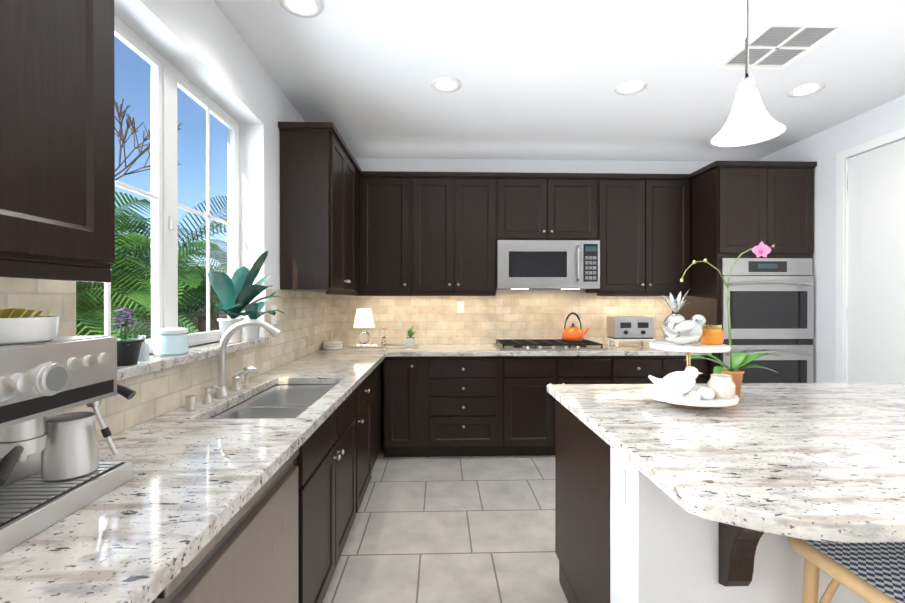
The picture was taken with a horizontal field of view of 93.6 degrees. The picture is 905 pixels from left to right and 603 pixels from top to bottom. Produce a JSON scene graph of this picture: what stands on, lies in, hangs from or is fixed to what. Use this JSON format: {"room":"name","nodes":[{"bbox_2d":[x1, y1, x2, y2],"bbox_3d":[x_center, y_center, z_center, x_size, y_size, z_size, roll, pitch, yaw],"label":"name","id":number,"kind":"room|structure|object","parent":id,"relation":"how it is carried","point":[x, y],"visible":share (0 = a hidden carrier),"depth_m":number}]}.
{"room":"kitchen","nodes":[
{"label":"kitchen","id":0,"kind":"room"},
{"bbox_2d":[111,0,320,435],"bbox_3d":[-1.174,-0.022,0.798,0.200,2.740,6.690,0,0,-2],"label":"wall","id":1,"kind":"structure","parent":0,"point":[202,46],"depth_m":2.33},
{"bbox_2d":[0,0,114,275],"bbox_3d":[-0.892,-0.614,0.464,0.337,1.085,0.949,0,0,-2],"label":"upper cabinet","id":2,"kind":"object","parent":1,"relation":"attached to","point":[57,143],"depth_m":0.80},
{"bbox_2d":[78,15,239,353],"bbox_3d":[-1.266,-0.420,1.869,0.078,1.268,1.318,0,0,-2],"label":"window","id":3,"kind":"structure","parent":1,"relation":"in","point":[167,76],"depth_m":1.86},
{"bbox_2d":[0,277,332,440],"bbox_3d":[-1.084,0.176,1.297,0.008,0.498,5.681,0,0,-2],"label":"backsplash","id":4,"kind":"structure","parent":1,"relation":"attached to","point":[304,325],"depth_m":1.71},
{"bbox_2d":[117,337,268,380],"bbox_3d":[-1.146,0.233,1.875,0.142,0.036,1.318,0,0,-2],"label":"sill","id":5,"kind":"structure","parent":1,"relation":"attached to","point":[153,363],"depth_m":1.68},
{"bbox_2d":[111,308,144,365],"bbox_3d":[-1.123,0.119,1.455,0.112,0.193,0.112,0,0,-2],"label":"potted plant","id":6,"kind":"object","parent":5,"relation":"on","point":[128,350],"visible":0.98,"depth_m":1.44},
{"bbox_2d":[138,335,148,360],"bbox_3d":[-1.136,0.170,1.555,0.044,0.091,0.044,0,0,-2],"label":"bottle","id":7,"kind":"object","parent":5,"relation":"on","point":[144,354],"visible":0.65,"depth_m":1.54},
{"bbox_2d":[153,327,188,355],"bbox_3d":[-1.143,0.161,1.725,0.122,0.108,0.122,0,0,-2],"label":"jar","id":8,"kind":"object","parent":5,"relation":"on","point":[172,341],"visible":1,"depth_m":1.68},
{"bbox_2d":[208,251,283,342],"bbox_3d":[-1.058,-0.027,2.255,0.312,0.480,0.539,0,0,-2],"label":"potted plant","id":9,"kind":"object","parent":5,"relation":"on","point":[238,292],"visible":0.81,"depth_m":2.17},
{"bbox_2d":[271,305,276,324],"bbox_3d":[-1.116,0.083,2.656,0.004,0.120,0.080,0,0,-2],"label":"electrical outlet plate","id":10,"kind":"object","parent":1,"relation":"attached to","point":[273,307],"depth_m":2.66},
{"bbox_2d":[278,122,361,295],"bbox_3d":[-0.959,-0.607,3.288,0.369,1.115,1.079,0,0,-2],"label":"upper cabinet","id":11,"kind":"object","parent":1,"relation":"attached to","point":[320,171],"visible":1,"depth_m":2.78},
{"bbox_2d":[322,443,567,602],"bbox_3d":[0.970,1.408,0.864,4.890,0.120,6.990,0,0,-2],"label":"floor","id":12,"kind":"structure","parent":0,"point":[462,529],"depth_m":2.44},
{"bbox_2d":[152,449,298,602],"bbox_3d":[-0.783,0.910,1.077,0.557,0.874,0.696,0,0,-2],"label":"dishwasher","id":13,"kind":"object","parent":12,"relation":"on","point":[248,553],"visible":0.4,"depth_m":1.10},
{"bbox_2d":[293,369,374,540],"bbox_3d":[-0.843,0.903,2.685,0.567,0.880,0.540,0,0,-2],"label":"base cabinet","id":14,"kind":"object","parent":12,"relation":"on","point":[337,456],"depth_m":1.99},
{"bbox_2d":[0,348,387,602],"bbox_3d":[-0.783,0.446,1.309,0.607,0.040,5.687,0,0,-2],"label":"countertop","id":15,"kind":"structure","parent":14,"relation":"on","point":[156,524],"depth_m":0.94},
{"bbox_2d":[0,336,135,554],"bbox_3d":[-0.905,0.189,0.856,0.295,0.474,0.360,0,0,-2],"label":"espresso machine","id":16,"kind":"object","parent":15,"relation":"on","point":[40,382],"visible":0.98,"depth_m":0.84},
{"bbox_2d":[0,308,58,344],"bbox_3d":[-0.870,0.047,0.837,0.140,0.067,0.140,0,0,-2],"label":"bowl","id":17,"kind":"object","parent":16,"relation":"on","point":[20,326],"visible":1,"depth_m":0.82},
{"bbox_2d":[41,411,98,480],"bbox_3d":[-0.840,0.315,0.949,0.094,0.124,0.121,0,0,-2],"label":"milk pitcher","id":18,"kind":"object","parent":16,"relation":"on","point":[70,450],"visible":0.96,"depth_m":0.91},
{"bbox_2d":[185,395,196,410],"bbox_3d":[-1.021,0.395,1.659,0.038,0.057,0.038,0,0,-2],"label":"air gap cap","id":19,"kind":"object","parent":15,"relation":"on","point":[190,402],"visible":1,"depth_m":1.65},
{"bbox_2d":[202,385,221,403],"bbox_3d":[-1.004,0.387,1.779,0.082,0.072,0.040,0,0,-2],"label":"soap pump","id":20,"kind":"object","parent":15,"relation":"on","point":[207,398],"visible":1,"depth_m":1.77},
{"bbox_2d":[231,369,259,390],"bbox_3d":[-0.993,0.375,2.030,0.125,0.095,0.049,0,0,-2],"label":"lever","id":21,"kind":"object","parent":15,"relation":"on","point":[236,384],"visible":1,"depth_m":2.02},
{"bbox_2d":[215,319,280,397],"bbox_3d":[-0.916,0.252,1.905,0.290,0.343,0.060,0,0,-2],"label":"gooseneck faucet","id":22,"kind":"object","parent":15,"relation":"on","point":[273,330],"visible":0.94,"depth_m":1.89},
{"bbox_2d":[242,366,257,385],"bbox_3d":[-1.016,0.374,2.134,0.076,0.096,0.038,0,0,-2],"label":"soap pump","id":23,"kind":"object","parent":15,"relation":"on","point":[246,380],"visible":0.98,"depth_m":2.12},
{"bbox_2d":[210,384,336,418],"bbox_3d":[-0.777,0.560,1.956,0.420,0.189,0.860,0,0,-2],"label":"stainless steel sink","id":24,"kind":"object","parent":15,"relation":"in","point":[286,401],"visible":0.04,"depth_m":2.19},
{"bbox_2d":[323,341,342,349],"bbox_3d":[-1.054,0.385,3.741,0.172,0.065,0.170,0,0,-2],"label":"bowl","id":25,"kind":"object","parent":15,"relation":"on","point":[332,345],"visible":1,"depth_m":3.68},
{"bbox_2d":[350,344,419,347],"bbox_3d":[-0.625,0.411,3.936,0.640,0.012,0.210,0,0,-2],"label":"tray","id":26,"kind":"object","parent":15,"relation":"on","point":[386,346],"visible":0.81,"depth_m":3.84},
{"bbox_2d":[353,309,373,345],"bbox_3d":[-0.820,0.240,3.930,0.190,0.345,0.190,0,0,-2],"label":"table lamp","id":27,"kind":"object","parent":26,"relation":"on","point":[363,318],"visible":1,"depth_m":3.88},
{"bbox_2d":[380,328,387,345],"bbox_3d":[-0.638,0.329,3.931,0.122,0.167,0.092,0,0,-2],"label":"vase","id":28,"kind":"object","parent":26,"relation":"on","point":[383,343],"visible":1,"depth_m":3.92},
{"bbox_2d":[406,326,416,345],"bbox_3d":[-0.382,0.315,3.937,0.115,0.195,0.135,0,0,-2],"label":"succulent pot","id":29,"kind":"object","parent":26,"relation":"on","point":[410,340],"visible":0.98,"depth_m":3.90},
{"bbox_2d":[375,361,382,461],"bbox_3d":[-0.868,0.901,3.554,0.567,0.880,1.198,0,0,-2],"label":"base cabinet","id":30,"kind":"object","parent":12,"relation":"on","point":[379,369],"depth_m":3.45},
{"bbox_2d":[332,344,379,350],"bbox_3d":[-0.829,0.438,3.836,0.360,0.040,0.632,0,0,-2],"label":"countertop","id":31,"kind":"structure","parent":30,"relation":"on","point":[346,347],"depth_m":3.71},
{"bbox_2d":[383,357,422,456],"bbox_3d":[-0.425,0.900,3.867,0.331,0.880,0.598,0,0,-2],"label":"base cabinet","id":32,"kind":"object","parent":12,"relation":"on","point":[402,376],"depth_m":3.57},
{"bbox_2d":[423,356,502,456],"bbox_3d":[0.069,0.900,3.881,0.657,0.880,0.598,0,0,-2],"label":"base cabinet","id":33,"kind":"object","parent":12,"relation":"on","point":[443,406],"depth_m":3.59},
{"bbox_2d":[388,343,711,356],"bbox_3d":[0.833,0.438,3.882,2.726,0.040,0.637,0,0,-2],"label":"countertop","id":34,"kind":"structure","parent":33,"relation":"on","point":[624,349],"depth_m":3.59},
{"bbox_2d":[493,339,607,349],"bbox_3d":[0.862,0.392,3.892,0.930,0.050,0.506,0,0,-2],"label":"gas cooktop","id":35,"kind":"object","parent":34,"relation":"in","point":[533,344],"visible":0.98,"depth_m":3.75},
{"bbox_2d":[562,312,588,340],"bbox_3d":[1.168,0.234,4.033,0.254,0.264,0.204,0,0,-2],"label":"kettle","id":36,"kind":"object","parent":35,"relation":"on","point":[572,333],"visible":0.98,"depth_m":3.98},
{"bbox_2d":[605,337,655,346],"bbox_3d":[1.655,0.379,3.967,0.380,0.075,0.220,0,0,-2],"label":"stand","id":37,"kind":"object","parent":34,"relation":"on","point":[609,340],"visible":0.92,"depth_m":3.86},
{"bbox_2d":[607,316,653,338],"bbox_3d":[1.655,0.240,3.958,0.360,0.202,0.207,0,0,-2],"label":"toaster","id":38,"kind":"object","parent":37,"relation":"on","point":[630,327],"visible":1,"depth_m":3.87},
{"bbox_2d":[503,356,614,455],"bbox_3d":[0.873,0.900,3.905,0.952,0.880,0.598,0,0,-2],"label":"base cabinet","id":39,"kind":"object","parent":12,"relation":"on","point":[528,408],"depth_m":3.61},
{"bbox_2d":[615,355,707,383],"bbox_3d":[1.771,0.900,3.931,0.846,0.880,0.598,0,0,-2],"label":"base cabinet","id":40,"kind":"object","parent":12,"relation":"on","point":[628,369],"depth_m":3.63},
{"bbox_2d":[555,399,867,602],"bbox_3d":[1.425,0.906,1.574,1.800,0.879,1.155,0,0,-2],"label":"kitchen island","id":41,"kind":"object","parent":12,"relation":"on","point":[649,541],"visible":0.46,"depth_m":1.24},
{"bbox_2d":[547,382,904,542],"bbox_3d":[1.429,0.445,1.515,1.855,0.040,1.370,0,0,-2],"label":"island countertop","id":42,"kind":"structure","parent":41,"relation":"on","point":[823,462],"depth_m":1.21},
{"bbox_2d":[642,341,738,409],"bbox_3d":[0.965,0.298,1.736,0.344,0.250,0.344,0,0,-2],"label":"tiered stand","id":43,"kind":"object","parent":42,"relation":"on","point":[654,391],"visible":0.67,"depth_m":1.64},
{"bbox_2d":[648,366,701,396],"bbox_3d":[0.879,0.312,1.673,0.199,0.115,0.082,0,0,-2],"label":"bird figurine","id":44,"kind":"object","parent":43,"relation":"on","point":[679,383],"visible":1,"depth_m":1.65},
{"bbox_2d":[660,289,690,342],"bbox_3d":[0.954,0.059,1.815,0.124,0.227,0.125,0,0,-2],"label":"ornament","id":45,"kind":"object","parent":43,"relation":"on","point":[674,319],"visible":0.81,"depth_m":1.80},
{"bbox_2d":[661,314,705,345],"bbox_3d":[0.923,0.113,1.690,0.210,0.122,0.086,0,0,-2],"label":"bird figurine","id":46,"kind":"object","parent":43,"relation":"on","point":[690,332],"visible":1,"depth_m":1.66},
{"bbox_2d":[689,387,714,400],"bbox_3d":[0.943,0.348,1.613,0.100,0.042,0.065,0,0,-2],"label":"stones","id":47,"kind":"object","parent":43,"relation":"on","point":[704,393],"visible":0.96,"depth_m":1.59},
{"bbox_2d":[700,324,723,344],"bbox_3d":[1.055,0.134,1.728,0.084,0.078,0.084,0,0,-2],"label":"jar","id":48,"kind":"object","parent":43,"relation":"on","point":[713,334],"visible":0.92,"depth_m":1.70},
{"bbox_2d":[707,374,735,398],"bbox_3d":[1.042,0.328,1.648,0.094,0.084,0.094,0,0,-2],"label":"jar","id":49,"kind":"object","parent":43,"relation":"on","point":[722,386],"visible":0.88,"depth_m":1.61},
{"bbox_2d":[680,241,779,398],"bbox_3d":[1.225,0.081,1.854,0.461,0.685,0.200,0,0,-2],"label":"potted orchid","id":50,"kind":"object","parent":42,"relation":"on","point":[738,360],"visible":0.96,"depth_m":1.86},
{"bbox_2d":[672,161,816,382],"bbox_3d":[2.598,0.087,3.858,0.855,2.505,0.786,0,0,-2],"label":"tall cabinet","id":51,"kind":"object","parent":12,"relation":"on","point":[737,208],"visible":0.6,"depth_m":3.54},
{"bbox_2d":[787,537,904,602],"bbox_3d":[1.150,0.997,1.046,0.440,0.703,0.365,0,0,-2],"label":"stool","id":52,"kind":"object","parent":12,"relation":"on","point":[871,572],"visible":0.73,"depth_m":1.07},
{"bbox_2d":[355,158,714,343],"bbox_3d":[0.871,-0.032,4.279,4.890,2.740,0.150,0,0,-2],"label":"wall","id":53,"kind":"structure","parent":0,"point":[520,166],"depth_m":4.20},
{"bbox_2d":[359,171,410,294],"bbox_3d":[-0.619,-0.624,3.986,0.475,1.085,0.337,0,0,-2],"label":"upper cabinet","id":54,"kind":"object","parent":53,"relation":"attached to","point":[384,196],"depth_m":3.82},
{"bbox_2d":[411,172,498,294],"bbox_3d":[0.006,-0.624,4.005,0.775,1.085,0.337,0,0,-2],"label":"upper cabinet","id":55,"kind":"object","parent":53,"relation":"attached to","point":[431,233],"depth_m":3.84},
{"bbox_2d":[457,301,463,312],"bbox_3d":[0.079,0.056,4.169,0.070,0.115,0.004,0,0,-2],"label":"electrical outlet plate","id":56,"kind":"object","parent":53,"relation":"attached to","point":[460,304],"depth_m":4.17},
{"bbox_2d":[333,293,671,343],"bbox_3d":[0.508,0.167,4.189,3.360,0.498,0.008,0,0,-2],"label":"backsplash","id":57,"kind":"structure","parent":53,"relation":"attached to","point":[479,320],"depth_m":4.18},
{"bbox_2d":[499,172,598,239],"bbox_3d":[0.858,-0.864,4.029,0.930,0.605,0.337,0,0,-2],"label":"upper cabinet","id":58,"kind":"object","parent":53,"relation":"attached to","point":[532,206],"depth_m":3.86},
{"bbox_2d":[496,240,599,288],"bbox_3d":[0.860,-0.332,3.971,0.924,0.435,0.439,0,0,-2],"label":"over-the-range microwave","id":59,"kind":"object","parent":58,"relation":"attached to","point":[547,264],"visible":0.98,"depth_m":3.81},
{"bbox_2d":[585,173,691,294],"bbox_3d":[1.757,-0.624,4.055,0.868,1.085,0.337,0,0,-2],"label":"upper cabinet","id":60,"kind":"object","parent":53,"relation":"attached to","point":[644,219],"depth_m":3.89},
{"bbox_2d":[213,0,904,160],"bbox_3d":[0.970,-1.452,0.856,4.890,0.120,6.990,0,0,-2],"label":"ceiling","id":61,"kind":"structure","parent":0,"point":[540,79],"depth_m":2.59},
{"bbox_2d":[278,0,322,17],"bbox_3d":[-0.708,-1.390,1.983,0.195,0.010,0.195,0,0,43],"label":"recessed light","id":62,"kind":"object","parent":61,"relation":"in","point":[307,8],"depth_m":2.01},
{"bbox_2d":[431,77,460,92],"bbox_3d":[-0.040,-1.392,2.732,0.195,0.010,0.195,0,0,43],"label":"recessed light","id":63,"kind":"object","parent":61,"relation":"in","point":[441,84],"depth_m":2.73},
{"bbox_2d":[615,79,646,94],"bbox_3d":[1.160,-1.392,2.767,0.195,0.010,0.195,0,0,43],"label":"recessed light","id":64,"kind":"object","parent":61,"relation":"in","point":[629,87],"depth_m":2.76},
{"bbox_2d":[711,0,785,146],"bbox_3d":[0.881,-0.944,1.270,0.185,0.896,0.185,0,0,-2],"label":"pendant light","id":65,"kind":"object","parent":61,"relation":"hanging from","point":[750,120],"visible":1,"depth_m":1.26},
{"bbox_2d":[716,20,850,69],"bbox_3d":[1.778,-1.390,2.325,0.410,0.012,0.420,0,0,-2],"label":"ceiling vent","id":66,"kind":"object","parent":61,"relation":"in","point":[778,45],"visible":0.96,"depth_m":2.30},
{"bbox_2d":[787,82,824,97],"bbox_3d":[2.329,-1.392,2.801,0.195,0.010,0.195,0,0,43],"label":"recessed light","id":67,"kind":"object","parent":61,"relation":"in","point":[810,88],"depth_m":2.79},
{"bbox_2d":[756,95,904,382],"bbox_3d":[3.189,-0.022,0.924,0.150,2.740,6.690,0,0,-2],"label":"wall","id":68,"kind":"structure","parent":0,"point":[822,148],"depth_m":3.44},
{"bbox_2d":[835,127,904,382],"bbox_3d":[3.124,0.085,2.889,0.165,2.515,0.950,0,0,-2],"label":"door frame","id":69,"kind":"structure","parent":68,"relation":"attached to","point":[841,315],"depth_m":3.30},
{"bbox_2d":[847,139,904,383],"bbox_3d":[3.080,0.115,2.891,0.043,2.438,0.808,0,0,-2],"label":"door","id":70,"kind":"structure","parent":68,"relation":"in","point":[876,262],"depth_m":3.06},
{"label":"outside","id":71,"kind":"structure","parent":0,"visible":0},
{"bbox_3d":[-7.450,1.391,6.778,11.600,0.119,22.000,0,0,-2],"label":"ground","id":72,"kind":"structure","parent":71,"visible":0},
{"bbox_2d":[76,281,104,335],"label":"garden plants","id":73,"kind":"object","parent":72,"relation":"on","point":[87,293],"depth_m":3.02},
{"bbox_2d":[111,98,150,339],"label":"garden plants","id":74,"kind":"object","parent":72,"relation":"on","point":[134,260],"depth_m":4.11},
{"bbox_2d":[77,280,227,338],"bbox_3d":[-8.350,0.331,6.748,0.200,2.000,22.000,0,0,-2],"label":"wall","id":75,"kind":"structure","parent":72,"relation":"on","point":[149,329],"depth_m":11.81},
{"bbox_2d":[178,161,227,347],"label":"garden plants","id":76,"kind":"object","parent":72,"relation":"on","point":[183,292],"depth_m":5.33}
]}

